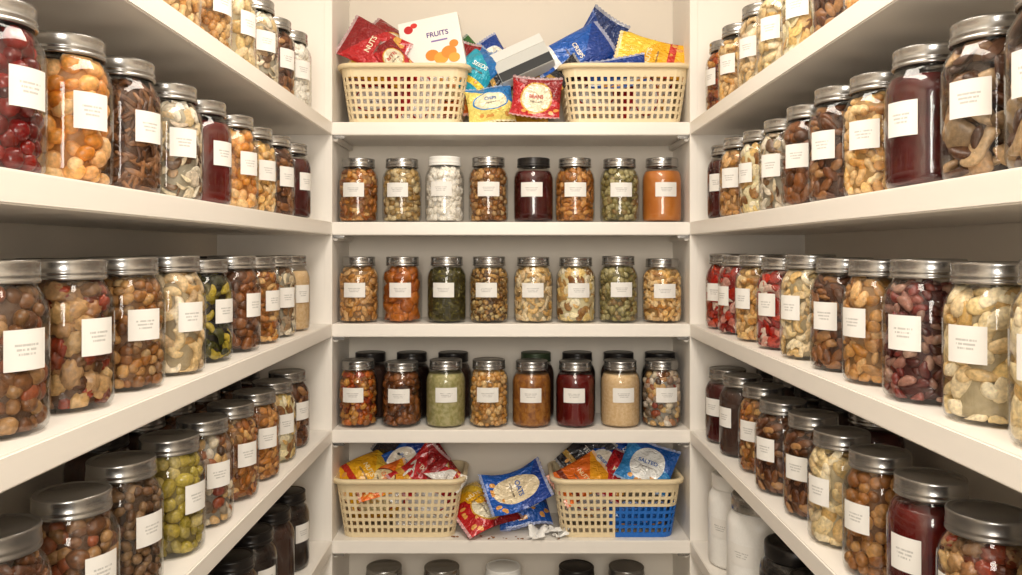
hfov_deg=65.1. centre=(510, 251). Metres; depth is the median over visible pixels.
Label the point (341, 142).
shelf bracket
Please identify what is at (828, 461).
jar
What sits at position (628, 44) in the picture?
pouch
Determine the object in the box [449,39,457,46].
print
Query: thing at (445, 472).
pouch
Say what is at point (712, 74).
jar
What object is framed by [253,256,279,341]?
jar
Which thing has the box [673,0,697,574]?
shelf side panel
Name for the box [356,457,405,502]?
pouch
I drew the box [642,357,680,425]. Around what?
jar
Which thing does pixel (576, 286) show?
jar
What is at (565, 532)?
paper wrapper
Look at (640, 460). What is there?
pouch
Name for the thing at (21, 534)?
jar
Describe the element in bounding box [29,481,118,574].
jar
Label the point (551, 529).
paper wrapper
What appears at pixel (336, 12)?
shelf side panel
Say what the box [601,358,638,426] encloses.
jar
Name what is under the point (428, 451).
pouch
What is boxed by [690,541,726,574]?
shelf
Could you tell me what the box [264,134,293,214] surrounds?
jar
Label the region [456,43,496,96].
pouch
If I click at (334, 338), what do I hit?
shelf bracket
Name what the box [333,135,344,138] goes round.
shelf bracket
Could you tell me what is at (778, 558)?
jar
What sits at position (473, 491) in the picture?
pouch
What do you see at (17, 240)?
wall
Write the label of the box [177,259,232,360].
jar
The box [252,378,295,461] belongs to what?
jar
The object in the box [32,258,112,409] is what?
jar
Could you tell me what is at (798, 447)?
jar
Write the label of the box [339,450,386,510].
pouch
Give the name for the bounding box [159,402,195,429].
jar
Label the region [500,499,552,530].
pouch
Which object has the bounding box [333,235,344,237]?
shelf bracket
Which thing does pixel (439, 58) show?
print
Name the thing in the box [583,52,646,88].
pouch
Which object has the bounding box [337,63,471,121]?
plastic basket
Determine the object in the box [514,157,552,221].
jar
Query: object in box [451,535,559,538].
crumbs
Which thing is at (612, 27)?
pouch
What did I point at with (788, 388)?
jar
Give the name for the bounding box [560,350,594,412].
jar
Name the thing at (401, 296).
jar
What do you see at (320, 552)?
shelf
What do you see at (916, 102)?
jar
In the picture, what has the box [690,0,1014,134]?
shelf
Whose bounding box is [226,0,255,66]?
jar
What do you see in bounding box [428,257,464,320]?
jar
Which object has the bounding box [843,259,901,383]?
jar
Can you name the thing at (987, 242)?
wall
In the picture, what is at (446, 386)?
jar
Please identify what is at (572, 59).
pouch
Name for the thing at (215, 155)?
jar
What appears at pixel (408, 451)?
pouch
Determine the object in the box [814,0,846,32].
jar
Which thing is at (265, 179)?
jar
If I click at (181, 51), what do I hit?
shelf
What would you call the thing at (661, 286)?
jar
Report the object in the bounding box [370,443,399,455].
pouch
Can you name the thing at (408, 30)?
print
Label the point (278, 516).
jar
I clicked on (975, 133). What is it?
jar
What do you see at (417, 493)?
pouch
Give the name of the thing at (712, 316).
jar
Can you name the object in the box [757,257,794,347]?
jar
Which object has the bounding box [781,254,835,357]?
jar
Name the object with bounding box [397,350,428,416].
jar
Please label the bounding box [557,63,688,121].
plastic basket
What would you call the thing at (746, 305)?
jar
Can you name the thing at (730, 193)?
jar
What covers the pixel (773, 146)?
jar
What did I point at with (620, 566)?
jar
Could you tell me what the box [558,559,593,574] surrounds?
jar
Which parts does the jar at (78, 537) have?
lid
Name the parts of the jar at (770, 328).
lid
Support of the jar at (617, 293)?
on the shelf at (380, 327)
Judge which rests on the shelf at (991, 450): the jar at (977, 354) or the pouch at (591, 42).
the jar at (977, 354)
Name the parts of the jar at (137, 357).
lid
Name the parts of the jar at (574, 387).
lid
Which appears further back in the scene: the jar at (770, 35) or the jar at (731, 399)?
the jar at (731, 399)
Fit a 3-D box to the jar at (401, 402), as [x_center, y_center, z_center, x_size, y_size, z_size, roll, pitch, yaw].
[-0.282,0.363,2.062,0.102,0.162,0.102,0,0,0]
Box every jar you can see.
[0,0,44,172]
[0,259,47,435]
[0,513,48,574]
[16,258,52,284]
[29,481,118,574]
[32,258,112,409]
[33,30,110,184]
[64,433,129,482]
[85,450,161,574]
[88,256,163,388]
[101,55,160,192]
[123,416,165,449]
[138,429,204,557]
[139,255,204,373]
[148,81,201,199]
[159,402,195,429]
[163,0,199,26]
[176,412,232,525]
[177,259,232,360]
[193,390,220,413]
[194,98,230,204]
[198,0,231,47]
[207,255,260,349]
[207,399,257,499]
[208,547,256,574]
[214,113,256,207]
[215,380,241,400]
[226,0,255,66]
[232,387,278,479]
[234,522,276,574]
[240,371,259,388]
[250,126,275,211]
[252,0,277,82]
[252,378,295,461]
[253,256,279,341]
[257,256,294,335]
[257,503,293,574]
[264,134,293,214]
[268,368,308,445]
[270,255,308,329]
[273,16,294,94]
[275,486,308,570]
[288,142,310,217]
[289,30,310,105]
[339,158,377,221]
[339,357,376,425]
[340,257,377,320]
[355,350,386,417]
[366,559,401,574]
[383,158,420,221]
[383,257,419,320]
[383,359,420,425]
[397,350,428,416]
[424,559,459,574]
[426,156,462,221]
[427,357,464,426]
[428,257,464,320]
[436,350,470,416]
[469,156,506,221]
[470,257,507,320]
[470,357,506,425]
[485,559,520,574]
[513,358,549,426]
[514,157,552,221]
[514,257,551,320]
[519,350,552,415]
[556,157,593,221]
[556,358,593,426]
[557,257,594,320]
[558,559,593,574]
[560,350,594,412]
[599,256,636,320]
[601,158,637,221]
[601,350,635,377]
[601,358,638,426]
[608,559,644,574]
[642,350,677,411]
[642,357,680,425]
[643,157,680,221]
[643,258,680,321]
[705,39,724,109]
[706,254,739,326]
[706,366,745,442]
[708,144,725,217]
[718,255,754,332]
[719,22,742,100]
[719,372,761,456]
[720,136,744,215]
[735,254,782,339]
[739,2,762,86]
[739,129,765,212]
[739,382,784,471]
[756,368,772,381]
[756,395,806,493]
[757,0,783,72]
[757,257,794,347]
[759,533,806,574]
[760,117,790,209]
[772,376,801,397]
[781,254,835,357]
[782,0,814,53]
[783,103,816,204]
[784,408,838,517]
[789,567,814,574]
[793,386,824,409]
[808,425,870,546]
[809,84,854,200]
[811,257,873,369]
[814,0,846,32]
[818,398,853,425]
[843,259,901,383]
[844,70,901,195]
[844,443,912,574]
[845,0,858,8]
[848,412,903,447]
[884,258,967,401]
[885,41,954,188]
[887,467,968,574]
[938,499,1021,574]
[942,11,1018,178]
[943,261,1021,424]
[1006,0,1021,167]
[1010,259,1021,442]
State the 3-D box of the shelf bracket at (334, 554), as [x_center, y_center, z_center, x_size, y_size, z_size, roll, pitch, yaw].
[-0.432,0.759,2.008,0.029,0.008,0.008,0,0,0]
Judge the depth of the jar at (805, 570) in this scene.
1.38 m
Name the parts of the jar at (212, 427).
lid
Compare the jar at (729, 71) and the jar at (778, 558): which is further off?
the jar at (729, 71)
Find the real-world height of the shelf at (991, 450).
0.032 m
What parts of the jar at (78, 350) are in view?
lid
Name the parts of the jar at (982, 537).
lid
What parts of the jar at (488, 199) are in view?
lid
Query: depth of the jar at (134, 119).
1.03 m
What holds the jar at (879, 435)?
on the shelf at (822, 558)
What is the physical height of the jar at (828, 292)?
0.170 m
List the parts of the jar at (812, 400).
lid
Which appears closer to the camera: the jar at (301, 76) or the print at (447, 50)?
the jar at (301, 76)
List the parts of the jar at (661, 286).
lid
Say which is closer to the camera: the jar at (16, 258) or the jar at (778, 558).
the jar at (16, 258)
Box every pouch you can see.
[336,15,412,62]
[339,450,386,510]
[348,57,409,88]
[349,78,397,118]
[352,500,398,522]
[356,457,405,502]
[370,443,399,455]
[373,18,399,37]
[373,37,413,80]
[381,443,424,463]
[385,443,450,499]
[385,457,423,503]
[395,77,448,117]
[396,492,456,525]
[421,458,467,492]
[436,443,460,495]
[443,77,468,117]
[452,493,523,538]
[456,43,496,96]
[458,481,484,503]
[463,34,475,44]
[463,40,481,55]
[465,85,515,121]
[477,32,503,52]
[478,457,553,516]
[487,74,512,89]
[496,89,547,121]
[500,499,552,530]
[508,75,562,118]
[540,21,615,77]
[543,52,579,96]
[546,450,607,507]
[554,443,617,467]
[561,493,609,517]
[571,77,618,118]
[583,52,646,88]
[584,4,629,47]
[588,447,612,465]
[595,448,624,503]
[606,501,663,528]
[613,443,680,495]
[614,30,684,80]
[616,443,627,451]
[619,77,670,117]
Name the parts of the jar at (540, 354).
lid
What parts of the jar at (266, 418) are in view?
lid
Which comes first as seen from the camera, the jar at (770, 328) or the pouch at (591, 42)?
the jar at (770, 328)
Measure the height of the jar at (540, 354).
0.174 m
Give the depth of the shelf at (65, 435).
0.95 m
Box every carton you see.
[398,12,466,63]
[490,33,554,86]
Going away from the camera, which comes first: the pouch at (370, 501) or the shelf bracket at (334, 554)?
the shelf bracket at (334, 554)
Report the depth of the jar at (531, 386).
2.02 m
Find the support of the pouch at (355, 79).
in the plastic basket at (352, 70)
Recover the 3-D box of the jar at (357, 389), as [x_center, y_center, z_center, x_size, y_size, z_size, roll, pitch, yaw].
[-0.394,0.361,2.062,0.099,0.167,0.100,0,0,0]
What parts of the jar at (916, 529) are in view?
lid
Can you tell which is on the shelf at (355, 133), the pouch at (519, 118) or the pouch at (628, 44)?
the pouch at (519, 118)
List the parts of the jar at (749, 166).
lid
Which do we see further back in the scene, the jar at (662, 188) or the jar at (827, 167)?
the jar at (662, 188)
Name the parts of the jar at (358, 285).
lid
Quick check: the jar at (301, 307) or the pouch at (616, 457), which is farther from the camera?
the pouch at (616, 457)
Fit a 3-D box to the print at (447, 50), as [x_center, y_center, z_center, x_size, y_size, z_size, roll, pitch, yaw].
[-0.161,-0.519,2.074,0.040,0.034,0.001,-11,-9,4]
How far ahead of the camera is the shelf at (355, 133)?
2.00 m
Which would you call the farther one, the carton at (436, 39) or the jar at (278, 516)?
the carton at (436, 39)
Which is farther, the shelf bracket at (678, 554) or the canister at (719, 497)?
the shelf bracket at (678, 554)
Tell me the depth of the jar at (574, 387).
2.02 m
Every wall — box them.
[0,222,216,513]
[349,0,672,574]
[805,222,1021,508]
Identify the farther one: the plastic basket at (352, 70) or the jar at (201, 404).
the plastic basket at (352, 70)
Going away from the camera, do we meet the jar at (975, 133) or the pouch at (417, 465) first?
the jar at (975, 133)
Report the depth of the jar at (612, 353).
2.14 m
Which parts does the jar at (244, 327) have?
lid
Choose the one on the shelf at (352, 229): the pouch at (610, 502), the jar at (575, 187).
the jar at (575, 187)
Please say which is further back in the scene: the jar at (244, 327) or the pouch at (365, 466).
the pouch at (365, 466)
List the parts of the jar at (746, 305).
lid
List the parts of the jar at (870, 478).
lid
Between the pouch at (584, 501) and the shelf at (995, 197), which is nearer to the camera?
the shelf at (995, 197)
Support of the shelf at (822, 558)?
attached to the wall at (987, 242)
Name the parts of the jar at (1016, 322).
lid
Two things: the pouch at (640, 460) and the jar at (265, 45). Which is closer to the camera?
the jar at (265, 45)
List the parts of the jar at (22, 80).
lid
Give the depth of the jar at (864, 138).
1.08 m
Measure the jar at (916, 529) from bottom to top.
0.172 m
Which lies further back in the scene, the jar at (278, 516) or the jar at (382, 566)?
the jar at (382, 566)
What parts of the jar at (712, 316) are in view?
lid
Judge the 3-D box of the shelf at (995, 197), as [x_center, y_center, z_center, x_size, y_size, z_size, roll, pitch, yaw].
[0.591,-0.059,0.875,0.288,0.032,2.249,0,0,0]
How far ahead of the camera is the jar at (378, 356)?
2.13 m
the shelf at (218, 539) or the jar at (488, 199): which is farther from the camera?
the jar at (488, 199)
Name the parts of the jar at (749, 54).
lid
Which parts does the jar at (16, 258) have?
lid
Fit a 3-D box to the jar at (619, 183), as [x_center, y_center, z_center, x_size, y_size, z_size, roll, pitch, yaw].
[0.280,-0.157,2.062,0.101,0.162,0.101,0,0,0]
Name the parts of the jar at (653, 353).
lid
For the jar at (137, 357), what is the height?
0.173 m
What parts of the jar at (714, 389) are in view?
lid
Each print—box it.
[404,26,412,33]
[426,50,437,60]
[434,52,447,62]
[442,45,456,57]
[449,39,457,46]
[449,52,459,61]
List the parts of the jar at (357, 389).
lid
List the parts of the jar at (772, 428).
lid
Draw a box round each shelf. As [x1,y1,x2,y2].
[0,167,331,234]
[0,324,331,492]
[21,0,331,134]
[158,430,331,574]
[207,541,331,574]
[332,122,689,145]
[332,222,689,236]
[332,317,689,336]
[332,413,689,442]
[332,513,689,552]
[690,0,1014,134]
[690,167,1021,234]
[690,324,1021,492]
[690,430,867,574]
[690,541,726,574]
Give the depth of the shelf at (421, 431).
2.00 m
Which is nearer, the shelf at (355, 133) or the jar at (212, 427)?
the jar at (212, 427)
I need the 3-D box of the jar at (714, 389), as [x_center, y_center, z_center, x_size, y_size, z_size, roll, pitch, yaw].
[0.509,0.359,1.883,0.103,0.172,0.103,0,0,0]
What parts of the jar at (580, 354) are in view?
lid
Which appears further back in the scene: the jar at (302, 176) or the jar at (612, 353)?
the jar at (612, 353)
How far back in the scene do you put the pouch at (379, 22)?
2.13 m
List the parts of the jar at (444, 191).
lid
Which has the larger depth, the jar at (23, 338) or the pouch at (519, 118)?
the pouch at (519, 118)
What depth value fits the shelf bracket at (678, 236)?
2.01 m
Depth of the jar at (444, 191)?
2.03 m
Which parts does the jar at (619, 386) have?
lid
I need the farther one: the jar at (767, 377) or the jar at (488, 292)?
the jar at (488, 292)
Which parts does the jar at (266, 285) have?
lid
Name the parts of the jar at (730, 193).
lid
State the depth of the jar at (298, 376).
1.82 m
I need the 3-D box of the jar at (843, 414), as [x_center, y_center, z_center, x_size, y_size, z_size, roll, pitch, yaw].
[0.630,0.359,1.525,0.099,0.171,0.099,0,0,0]
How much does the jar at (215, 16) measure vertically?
0.168 m
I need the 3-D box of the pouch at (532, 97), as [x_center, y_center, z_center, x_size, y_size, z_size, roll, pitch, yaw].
[0.063,-0.392,2.036,0.138,0.119,0.069,0,0,1]
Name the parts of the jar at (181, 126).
lid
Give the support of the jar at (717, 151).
on the shelf at (995, 197)
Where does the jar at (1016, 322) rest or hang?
on the shelf at (991, 450)
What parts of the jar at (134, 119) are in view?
lid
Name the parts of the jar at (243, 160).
lid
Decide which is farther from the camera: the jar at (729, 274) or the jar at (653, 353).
the jar at (653, 353)
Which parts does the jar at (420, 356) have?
lid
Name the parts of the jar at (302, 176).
lid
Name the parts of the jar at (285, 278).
lid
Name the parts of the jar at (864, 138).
lid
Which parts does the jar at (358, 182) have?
lid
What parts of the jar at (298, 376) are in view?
lid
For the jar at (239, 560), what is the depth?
1.43 m
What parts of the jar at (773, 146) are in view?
lid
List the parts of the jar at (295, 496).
lid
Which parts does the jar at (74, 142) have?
lid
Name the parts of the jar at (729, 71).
lid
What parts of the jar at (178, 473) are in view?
lid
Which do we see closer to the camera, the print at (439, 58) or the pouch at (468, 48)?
the print at (439, 58)
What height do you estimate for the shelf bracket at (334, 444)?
0.008 m
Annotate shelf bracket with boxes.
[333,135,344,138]
[333,138,352,150]
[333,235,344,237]
[333,236,352,241]
[333,337,344,339]
[333,443,344,445]
[333,553,344,555]
[669,138,688,150]
[669,236,688,241]
[677,135,688,138]
[677,235,688,237]
[677,337,688,339]
[677,443,688,445]
[677,553,688,555]
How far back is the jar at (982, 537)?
0.83 m
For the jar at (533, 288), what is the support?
on the shelf at (380, 327)
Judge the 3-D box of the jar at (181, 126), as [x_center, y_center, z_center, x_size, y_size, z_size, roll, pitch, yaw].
[-0.512,-0.161,1.192,0.102,0.170,0.102,0,0,0]
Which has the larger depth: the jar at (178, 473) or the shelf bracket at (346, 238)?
the shelf bracket at (346, 238)
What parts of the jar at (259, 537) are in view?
lid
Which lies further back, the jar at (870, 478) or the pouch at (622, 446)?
the pouch at (622, 446)
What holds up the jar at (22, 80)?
on the shelf at (26, 197)
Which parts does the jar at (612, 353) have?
lid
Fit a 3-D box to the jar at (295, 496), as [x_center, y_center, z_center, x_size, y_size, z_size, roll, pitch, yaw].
[-0.514,0.635,1.837,0.102,0.174,0.101,0,0,0]
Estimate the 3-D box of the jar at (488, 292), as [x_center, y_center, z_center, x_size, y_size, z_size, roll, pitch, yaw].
[-0.057,0.096,2.062,0.101,0.167,0.102,0,0,0]
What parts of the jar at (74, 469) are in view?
lid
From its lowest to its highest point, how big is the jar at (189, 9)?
0.171 m
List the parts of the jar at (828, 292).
lid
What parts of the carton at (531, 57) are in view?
dark panel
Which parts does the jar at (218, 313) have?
lid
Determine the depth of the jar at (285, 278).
1.68 m
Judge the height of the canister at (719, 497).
0.207 m
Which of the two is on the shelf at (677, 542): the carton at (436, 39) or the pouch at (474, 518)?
the pouch at (474, 518)
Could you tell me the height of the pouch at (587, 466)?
0.121 m
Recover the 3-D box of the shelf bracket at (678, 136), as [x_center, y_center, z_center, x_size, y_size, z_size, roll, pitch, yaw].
[0.432,-0.288,2.008,0.029,0.008,0.008,0,0,0]
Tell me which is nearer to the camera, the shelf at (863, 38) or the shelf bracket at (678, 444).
the shelf at (863, 38)
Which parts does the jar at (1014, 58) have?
lid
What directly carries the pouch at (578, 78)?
in the plastic basket at (569, 70)
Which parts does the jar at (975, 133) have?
lid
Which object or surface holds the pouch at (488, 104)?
on the shelf at (355, 133)
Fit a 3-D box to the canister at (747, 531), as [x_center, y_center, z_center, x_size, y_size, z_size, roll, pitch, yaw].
[0.528,0.618,1.700,0.135,0.207,0.135,0,0,0]
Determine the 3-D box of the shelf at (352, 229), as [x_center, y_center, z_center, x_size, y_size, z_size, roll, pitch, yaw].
[0.000,-0.059,2.107,0.895,0.032,0.215,0,0,0]
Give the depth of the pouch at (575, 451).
2.14 m
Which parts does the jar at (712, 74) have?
lid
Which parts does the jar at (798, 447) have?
lid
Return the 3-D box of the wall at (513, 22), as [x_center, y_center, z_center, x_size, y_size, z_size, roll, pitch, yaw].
[0.000,0.200,2.265,1.670,2.500,0.100,0,0,0]
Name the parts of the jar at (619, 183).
lid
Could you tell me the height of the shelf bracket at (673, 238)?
0.014 m
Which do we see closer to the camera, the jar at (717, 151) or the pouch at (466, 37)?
the jar at (717, 151)
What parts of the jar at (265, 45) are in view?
lid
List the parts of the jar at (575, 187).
lid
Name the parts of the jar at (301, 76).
lid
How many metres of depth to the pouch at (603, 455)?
2.12 m
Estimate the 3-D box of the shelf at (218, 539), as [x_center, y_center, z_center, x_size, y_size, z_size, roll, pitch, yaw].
[-0.591,0.461,0.875,0.288,0.032,2.249,0,0,0]
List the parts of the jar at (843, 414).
lid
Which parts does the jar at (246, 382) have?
lid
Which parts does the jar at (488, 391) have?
lid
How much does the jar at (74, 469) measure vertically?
0.171 m
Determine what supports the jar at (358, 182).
on the shelf at (352, 229)
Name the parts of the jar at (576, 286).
lid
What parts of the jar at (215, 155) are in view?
lid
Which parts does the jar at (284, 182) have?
lid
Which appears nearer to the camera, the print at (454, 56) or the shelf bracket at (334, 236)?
the shelf bracket at (334, 236)
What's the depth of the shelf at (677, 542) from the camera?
2.00 m
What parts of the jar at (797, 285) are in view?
lid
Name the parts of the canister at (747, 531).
lid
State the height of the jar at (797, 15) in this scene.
0.174 m
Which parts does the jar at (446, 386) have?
lid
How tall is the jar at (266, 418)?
0.170 m
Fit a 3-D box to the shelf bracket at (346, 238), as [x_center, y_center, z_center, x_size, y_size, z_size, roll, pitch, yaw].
[-0.442,-0.035,2.108,0.012,0.014,0.193,0,0,0]
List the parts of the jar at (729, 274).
lid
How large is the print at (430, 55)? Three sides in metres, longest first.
0.036 x 0.031 x 0.001 m
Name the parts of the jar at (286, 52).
lid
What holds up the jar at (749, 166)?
on the shelf at (995, 197)
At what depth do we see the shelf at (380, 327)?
2.00 m
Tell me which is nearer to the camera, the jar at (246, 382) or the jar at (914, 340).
the jar at (914, 340)
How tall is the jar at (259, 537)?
0.173 m
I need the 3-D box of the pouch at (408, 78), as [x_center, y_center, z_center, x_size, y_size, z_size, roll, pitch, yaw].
[-0.229,-0.400,2.090,0.147,0.178,0.059,0,0,7]
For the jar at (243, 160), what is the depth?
1.43 m
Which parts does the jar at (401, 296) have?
lid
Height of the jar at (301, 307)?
0.172 m
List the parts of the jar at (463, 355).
lid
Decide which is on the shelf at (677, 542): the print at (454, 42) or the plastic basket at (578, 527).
the plastic basket at (578, 527)
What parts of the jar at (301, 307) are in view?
lid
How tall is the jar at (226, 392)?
0.170 m
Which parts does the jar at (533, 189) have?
lid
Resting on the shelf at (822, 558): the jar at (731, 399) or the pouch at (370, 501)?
the jar at (731, 399)
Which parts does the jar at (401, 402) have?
lid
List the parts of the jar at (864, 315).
lid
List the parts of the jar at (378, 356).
lid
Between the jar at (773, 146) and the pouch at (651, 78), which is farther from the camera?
the pouch at (651, 78)
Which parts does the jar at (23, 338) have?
lid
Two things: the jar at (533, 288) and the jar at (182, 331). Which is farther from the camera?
the jar at (533, 288)
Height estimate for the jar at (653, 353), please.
0.174 m
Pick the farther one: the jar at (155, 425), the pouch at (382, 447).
the pouch at (382, 447)
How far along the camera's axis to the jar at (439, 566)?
2.07 m
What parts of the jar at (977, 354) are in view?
lid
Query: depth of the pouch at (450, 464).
2.09 m
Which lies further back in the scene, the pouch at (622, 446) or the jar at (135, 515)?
the pouch at (622, 446)
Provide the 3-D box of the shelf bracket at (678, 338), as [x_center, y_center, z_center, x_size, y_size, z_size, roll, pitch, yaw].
[0.432,0.217,2.008,0.029,0.008,0.008,0,0,0]
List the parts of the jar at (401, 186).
lid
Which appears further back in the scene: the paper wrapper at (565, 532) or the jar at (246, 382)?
the paper wrapper at (565, 532)
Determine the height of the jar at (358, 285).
0.166 m
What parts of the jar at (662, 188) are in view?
lid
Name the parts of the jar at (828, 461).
lid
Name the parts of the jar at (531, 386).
lid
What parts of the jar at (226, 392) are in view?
lid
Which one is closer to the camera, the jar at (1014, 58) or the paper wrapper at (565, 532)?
the jar at (1014, 58)
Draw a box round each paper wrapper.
[527,524,549,539]
[544,525,568,533]
[552,530,568,536]
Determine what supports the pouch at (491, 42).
on the pouch at (495, 80)
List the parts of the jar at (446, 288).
lid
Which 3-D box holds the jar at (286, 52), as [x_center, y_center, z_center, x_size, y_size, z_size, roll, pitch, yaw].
[-0.513,-0.410,1.716,0.100,0.169,0.100,0,0,0]
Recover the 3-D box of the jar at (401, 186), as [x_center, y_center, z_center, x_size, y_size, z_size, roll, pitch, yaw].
[-0.281,-0.157,2.062,0.101,0.162,0.101,0,0,0]
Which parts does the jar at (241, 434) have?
lid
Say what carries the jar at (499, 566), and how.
on the shelf
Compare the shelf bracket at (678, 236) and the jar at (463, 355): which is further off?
the jar at (463, 355)
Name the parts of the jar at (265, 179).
lid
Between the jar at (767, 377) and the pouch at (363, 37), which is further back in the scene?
the pouch at (363, 37)
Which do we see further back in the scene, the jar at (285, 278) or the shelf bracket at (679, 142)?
the shelf bracket at (679, 142)
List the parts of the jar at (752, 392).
lid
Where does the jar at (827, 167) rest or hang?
on the shelf at (995, 197)
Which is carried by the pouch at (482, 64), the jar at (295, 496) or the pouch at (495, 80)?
the pouch at (495, 80)
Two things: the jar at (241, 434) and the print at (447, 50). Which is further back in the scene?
the print at (447, 50)
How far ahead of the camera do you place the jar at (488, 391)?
2.02 m
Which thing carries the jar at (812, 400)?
on the shelf at (822, 558)
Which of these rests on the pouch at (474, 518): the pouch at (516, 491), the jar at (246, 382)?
the pouch at (516, 491)
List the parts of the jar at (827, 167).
lid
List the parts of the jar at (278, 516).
lid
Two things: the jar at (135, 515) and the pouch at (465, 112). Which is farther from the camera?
the pouch at (465, 112)
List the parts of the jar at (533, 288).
lid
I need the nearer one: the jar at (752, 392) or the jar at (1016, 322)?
the jar at (1016, 322)
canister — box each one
[708,469,733,569]
[727,489,774,574]
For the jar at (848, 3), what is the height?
0.173 m
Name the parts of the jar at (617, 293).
lid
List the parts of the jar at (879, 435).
lid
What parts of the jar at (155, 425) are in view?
lid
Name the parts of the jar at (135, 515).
lid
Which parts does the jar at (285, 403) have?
lid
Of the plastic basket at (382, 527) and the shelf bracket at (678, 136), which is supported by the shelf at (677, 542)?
the plastic basket at (382, 527)
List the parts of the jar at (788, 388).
lid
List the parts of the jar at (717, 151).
lid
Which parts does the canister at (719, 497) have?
lid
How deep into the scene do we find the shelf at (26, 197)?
1.00 m
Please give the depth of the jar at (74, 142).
0.90 m
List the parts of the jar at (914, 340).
lid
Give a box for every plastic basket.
[334,460,468,536]
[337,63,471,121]
[547,460,683,536]
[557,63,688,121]
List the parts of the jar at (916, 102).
lid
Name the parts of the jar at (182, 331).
lid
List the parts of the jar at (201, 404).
lid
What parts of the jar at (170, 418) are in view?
lid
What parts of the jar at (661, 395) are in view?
lid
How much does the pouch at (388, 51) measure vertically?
0.130 m
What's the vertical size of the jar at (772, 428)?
0.169 m
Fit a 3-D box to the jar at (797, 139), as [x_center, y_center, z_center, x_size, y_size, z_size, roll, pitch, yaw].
[0.511,-0.161,1.358,0.101,0.170,0.101,0,0,0]
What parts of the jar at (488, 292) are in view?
lid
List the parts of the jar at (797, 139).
lid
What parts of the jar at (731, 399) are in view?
lid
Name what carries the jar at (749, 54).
on the shelf at (863, 38)
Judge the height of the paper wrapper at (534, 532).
0.024 m
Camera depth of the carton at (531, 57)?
2.07 m
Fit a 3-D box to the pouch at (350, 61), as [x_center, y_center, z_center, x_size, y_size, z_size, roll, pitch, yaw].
[-0.345,-0.473,2.060,0.164,0.112,0.047,0,0,7]
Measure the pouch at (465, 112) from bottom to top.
0.151 m

